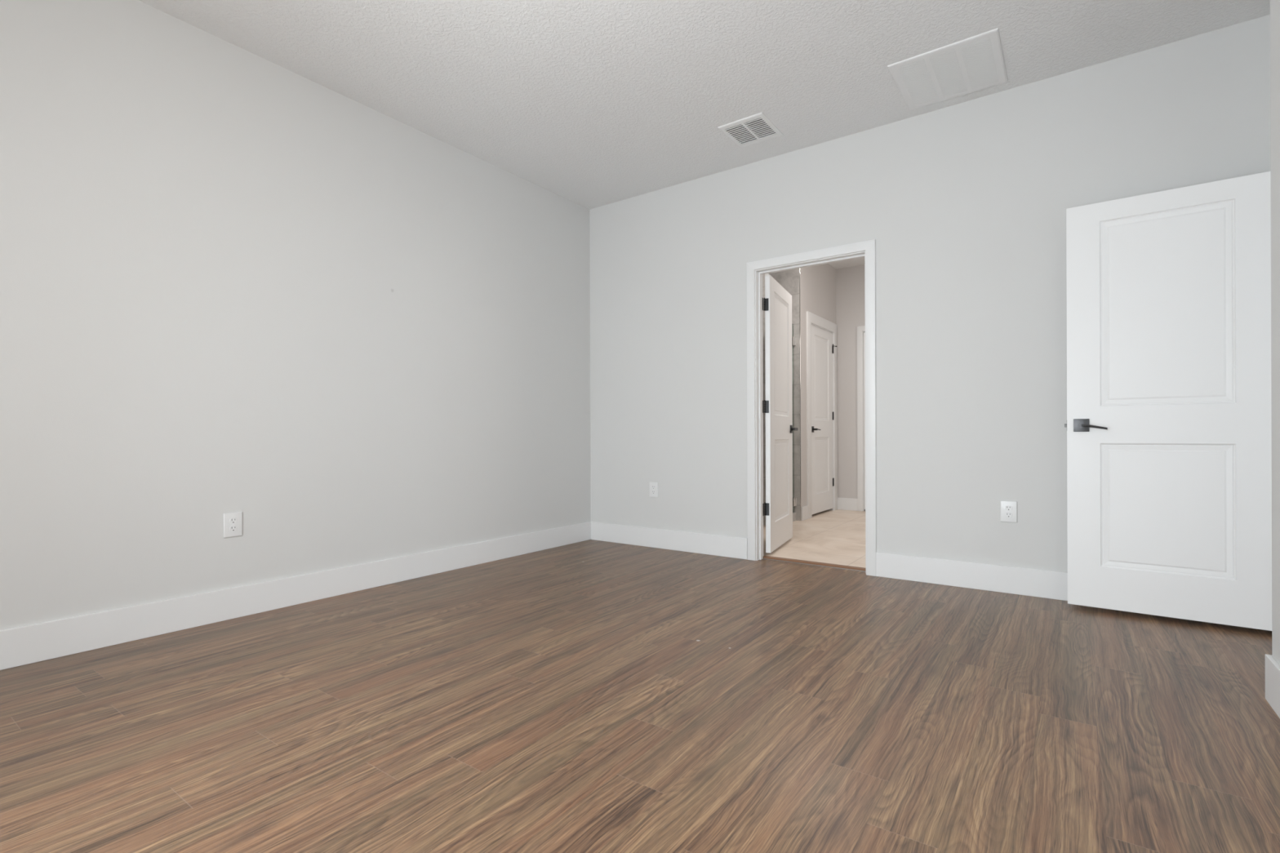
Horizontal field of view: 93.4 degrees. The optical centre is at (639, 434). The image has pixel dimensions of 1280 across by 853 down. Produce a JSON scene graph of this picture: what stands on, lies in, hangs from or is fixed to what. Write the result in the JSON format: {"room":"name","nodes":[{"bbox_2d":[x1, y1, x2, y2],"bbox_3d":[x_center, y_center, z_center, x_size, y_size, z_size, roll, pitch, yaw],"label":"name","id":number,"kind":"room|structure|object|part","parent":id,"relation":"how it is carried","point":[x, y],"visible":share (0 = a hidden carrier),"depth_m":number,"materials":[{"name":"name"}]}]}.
{"room":"empty bedroom","nodes":[
{"label":"empty bedroom","id":0,"kind":"room"},
{"bbox_2d":[0,0,591,630],"bbox_3d":[-1.964,-0.488,3.162,0.114,2.895,5.114,0,0,36],"label":"wall","id":1,"kind":"structure","parent":0,"point":[232,280],"depth_m":3.02,"materials":[{"name":"grey paint"}]},
{"bbox_2d":[223,511,242,537],"bbox_3d":[-2.012,0.447,2.984,0.009,0.119,0.081,0,0,36],"label":"wall outlet","id":2,"kind":"object","parent":1,"relation":"attached to","point":[233,522],"visible":1,"depth_m":2.98,"materials":[{"name":"white plastic"}]},
{"bbox_2d":[229,525,237,531],"bbox_3d":[-2.009,0.466,2.982,0.002,0.028,0.034,0,0,36],"label":"receptacle","id":3,"kind":"object","parent":2,"relation":"attached to","point":[232,528],"depth_m":2.98,"materials":[{"name":"grey plastic"}]},
{"bbox_2d":[229,517,237,524],"bbox_3d":[-2.010,0.427,2.982,0.002,0.028,0.034,0,0,36],"label":"receptacle","id":4,"kind":"object","parent":2,"relation":"attached to","point":[232,520],"depth_m":2.98,"materials":[{"name":"grey plastic"}]},
{"bbox_2d":[0,521,591,670],"bbox_3d":[-1.874,0.833,3.171,0.014,0.152,5.000,0,0,36],"label":"baseboard","id":5,"kind":"structure","parent":1,"relation":"attached to","point":[41,642],"depth_m":3.00,"materials":[{"name":"white paint"}]},
{"bbox_2d":[0,539,1279,852],"bbox_3d":[-0.156,0.903,1.914,4.270,0.001,5.195,0,0,36],"label":"floor","id":6,"kind":"structure","parent":0,"point":[590,695],"depth_m":1.88,"materials":[{"name":"brown wood"}]},
{"bbox_2d":[138,0,1270,209],"bbox_3d":[-0.232,-1.966,1.920,4.384,0.050,5.114,0,0,36],"label":"ceiling","id":7,"kind":"structure","parent":0,"point":[592,104],"depth_m":3.11,"materials":[{"name":"white paint"}]},
{"bbox_2d":[718,111,783,147],"bbox_3d":[0.711,-2.022,3.863,0.300,0.172,0.332,0,0,36],"label":"ceiling vent","id":8,"kind":"object","parent":7,"relation":"in","point":[756,128],"visible":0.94,"depth_m":3.88,"materials":[{"name":"white metal"}]},
{"bbox_2d":[887,27,1007,110],"bbox_3d":[1.666,-1.975,3.255,0.504,0.073,0.534,0,0,36],"label":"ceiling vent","id":9,"kind":"object","parent":7,"relation":"in","point":[975,63],"visible":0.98,"depth_m":3.22,"materials":[{"name":"white metal"}]},
{"bbox_2d":[762,273,768,524],"bbox_3d":[0.843,-0.522,6.214,1.000,2.845,0.084,0,0,36],"label":"wall","id":10,"kind":"structure","parent":0,"point":[763,275],"depth_m":5.90,"materials":[{"name":"grey paint"}]},
{"bbox_2d":[768,268,799,520],"bbox_3d":[1.194,-0.523,6.561,1.168,2.845,0.110,0,0,36],"label":"wall","id":11,"kind":"structure","parent":0,"point":[788,280],"depth_m":6.20,"materials":[{"name":"grey stone"}]},
{"bbox_2d":[799,268,800,520],"bbox_3d":[1.640,-0.531,6.178,0.008,2.833,0.008,0,0,36],"label":"strip","id":12,"kind":"object","parent":11,"relation":"attached to","point":[799,268],"visible":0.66,"depth_m":6.17,"materials":[{"name":"grey metal"}]},
{"bbox_2d":[763,509,865,568],"bbox_3d":[2.116,0.915,5.410,4.000,0.062,3.015,0,0,36],"label":"floor","id":13,"kind":"structure","parent":0,"point":[837,536],"depth_m":5.03,"materials":[{"name":"beige tile"}]},
{"bbox_2d":[792,512,796,521],"bbox_3d":[1.446,0.845,6.076,0.115,0.083,0.390,0,0,36],"label":"shower curb","id":14,"kind":"object","parent":13,"relation":"on","point":[794,514],"visible":0.14,"depth_m":6.17,"materials":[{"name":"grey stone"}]},
{"bbox_2d":[800,263,835,506],"bbox_3d":[1.935,-0.526,6.683,0.114,2.845,1.150,0,0,36],"label":"wall","id":15,"kind":"structure","parent":0,"point":[817,282],"depth_m":6.37,"materials":[{"name":"grey paint"}]},
{"bbox_2d":[791,324,796,512],"bbox_3d":[1.405,-0.167,5.963,0.052,1.930,0.620,0,0,36],"label":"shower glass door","id":16,"kind":"structure","parent":15,"relation":"attached to","point":[793,339],"depth_m":6.20,"materials":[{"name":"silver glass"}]},
{"bbox_3d":[1.401,-0.167,5.958,0.010,1.930,0.608,0,0,36],"label":"glass panel","id":17,"kind":"part","parent":16,"relation":"part of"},
{"bbox_2d":[800,505,808,520],"bbox_3d":[1.704,0.816,6.245,0.014,0.140,0.164,0,0,36],"label":"baseboard","id":18,"kind":"structure","parent":15,"relation":"attached to","point":[804,510],"depth_m":6.22,"materials":[{"name":"white paint"}]},
{"bbox_2d":[806,311,837,519],"bbox_3d":[1.989,-0.203,6.743,0.130,2.176,0.973,0,0,36],"label":"door frame","id":19,"kind":"structure","parent":15,"relation":"attached to","point":[811,318],"depth_m":6.51,"materials":[{"name":"white paint"}]},
{"bbox_2d":[811,324,836,514],"bbox_3d":[2.039,-0.159,6.715,0.095,2.035,0.754,0,0,36],"label":"door","id":20,"kind":"structure","parent":15,"relation":"in","point":[822,346],"depth_m":6.73,"materials":[{"name":"white paint"}]},
{"bbox_2d":[828,257,864,269],"bbox_3d":[2.151,-1.974,5.427,4.150,0.050,3.136,0,0,36],"label":"ceiling","id":21,"kind":"structure","parent":0,"point":[860,261],"depth_m":6.88,"materials":[{"name":"white paint"}]},
{"bbox_2d":[835,264,865,498],"bbox_3d":[3.448,-0.531,6.369,2.942,2.845,0.100,0,0,36],"label":"wall","id":22,"kind":"structure","parent":0,"point":[850,281],"depth_m":7.04,"materials":[{"name":"grey paint"}]},
{"bbox_2d":[837,497,857,511],"bbox_3d":[2.415,0.813,7.041,0.244,0.140,0.014,0,0,36],"label":"baseboard","id":23,"kind":"structure","parent":22,"relation":"attached to","point":[843,504],"depth_m":7.03,"materials":[{"name":"white paint"}]},
{"bbox_2d":[857,325,865,511],"bbox_3d":[2.895,-0.183,6.755,0.873,2.130,0.116,0,0,36],"label":"door frame","id":24,"kind":"structure","parent":22,"relation":"attached to","point":[861,329],"depth_m":6.94,"materials":[{"name":"white paint"}]},
{"bbox_2d":[863,332,865,509],"bbox_3d":[2.883,-0.156,6.739,0.734,2.035,0.035,0,0,36],"label":"door","id":25,"kind":"structure","parent":22,"relation":"in","point":[864,332],"depth_m":6.93,"materials":[{"name":"white paint"}]},
{"bbox_2d":[589,14,1271,572],"bbox_3d":[1.294,-0.499,4.046,4.384,2.895,0.114,0,0,36],"label":"wall","id":26,"kind":"structure","parent":0,"point":[964,205],"depth_m":3.63,"materials":[{"name":"white paint"}]},
{"bbox_2d":[649,482,657,497],"bbox_3d":[0.109,0.443,4.819,0.081,0.119,0.009,0,0,36],"label":"wall outlet","id":27,"kind":"object","parent":26,"relation":"attached to","point":[653,486],"visible":1,"depth_m":4.81,"materials":[{"name":"white plastic"}]},
{"bbox_2d":[591,521,747,559],"bbox_3d":[0.178,0.826,4.768,1.465,0.152,0.014,0,0,36],"label":"baseboard","id":28,"kind":"structure","parent":26,"relation":"attached to","point":[691,542],"depth_m":4.70,"materials":[{"name":"white paint"}]},
{"bbox_2d":[762,274,798,553],"bbox_3d":[1.091,-0.151,4.734,0.155,2.035,0.834,0,0,26],"label":"door","id":29,"kind":"structure","parent":26,"relation":"in","point":[777,508],"depth_m":4.65,"materials":[{"name":"white paint"}]},
{"bbox_3d":[0.893,0.548,4.388,0.002,0.090,0.036,0,0,36],"label":"hinge plate","id":30,"kind":"part","parent":29,"relation":"part of","materials":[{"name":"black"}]},
{"bbox_2d":[746,239,876,576],"bbox_3d":[1.171,-0.168,4.134,0.887,2.134,0.146,0,0,36],"label":"door frame","id":31,"kind":"structure","parent":26,"relation":"attached to","point":[866,249],"depth_m":4.23,"materials":[{"name":"white paint"}]},
{"bbox_2d":[763,555,865,571],"bbox_3d":[1.202,0.897,4.173,0.754,0.024,0.060,0,0,36],"label":"threshold","id":32,"kind":"object","parent":26,"relation":"attached to","point":[769,557],"visible":0.62,"depth_m":4.16,"materials":[{"name":"brown wood"}]},
{"bbox_2d":[875,551,1067,600],"bbox_3d":[2.217,0.820,3.309,1.771,0.152,0.014,0,0,36],"label":"baseboard","id":33,"kind":"structure","parent":26,"relation":"attached to","point":[1052,584],"depth_m":3.50,"materials":[{"name":"white paint"}]},
{"bbox_2d":[1000,500,1017,522],"bbox_3d":[2.082,0.436,3.408,0.081,0.119,0.009,0,0,36],"label":"wall outlet","id":34,"kind":"object","parent":26,"relation":"attached to","point":[1008,509],"visible":1,"depth_m":3.40,"materials":[{"name":"white plastic"}]},
{"bbox_2d":[1004,512,1012,517],"bbox_3d":[2.080,0.456,3.405,0.034,0.028,0.002,0,0,36],"label":"receptacle","id":35,"kind":"object","parent":34,"relation":"attached to","point":[1006,514],"depth_m":3.40,"materials":[{"name":"grey plastic"}]},
{"bbox_2d":[1004,505,1012,511],"bbox_3d":[2.080,0.417,3.405,0.034,0.028,0.002,0,0,36],"label":"receptacle","id":36,"kind":"object","parent":34,"relation":"attached to","point":[1007,508],"depth_m":3.40,"materials":[{"name":"grey plastic"}]},
{"bbox_2d":[1270,0,1279,665],"bbox_3d":[1.093,-0.498,0.296,0.347,2.895,4.009,0,0,36],"label":"wall","id":37,"kind":"structure","parent":0,"point":[1274,4],"depth_m":1.98,"materials":[{"name":"white paint"}]},
{"bbox_2d":[1265,653,1279,718],"bbox_3d":[1.076,0.824,0.390,0.231,0.152,3.909,0,0,36],"label":"baseboard","id":38,"kind":"structure","parent":37,"relation":"attached to","point":[1272,667],"depth_m":1.97,"materials":[{"name":"white paint"}]},
{"bbox_3d":[2.662,-0.503,2.317,0.114,2.895,1.105,0,0,36],"label":"wall","id":39,"kind":"structure","parent":0,"visible":0},
{"bbox_2d":[1064,171,1271,631],"bbox_3d":[2.517,-0.147,2.897,0.785,2.035,0.155,0,0,36],"label":"door","id":40,"kind":"structure","parent":39,"relation":"in","point":[1169,424],"depth_m":2.87,"materials":[{"name":"white paint"}]},
{"bbox_3d":[2.246,-0.046,3.071,0.065,0.065,0.008,0,0,36],"label":"handle","id":41,"kind":"part","parent":40,"relation":"part of","materials":[{"name":"grey metal"}]},
{"bbox_3d":[2.263,-0.043,3.020,0.120,0.039,0.052,0,0,36],"label":"lever","id":42,"kind":"part","parent":40,"relation":"part of","materials":[{"name":"grey metal"}]}
]}

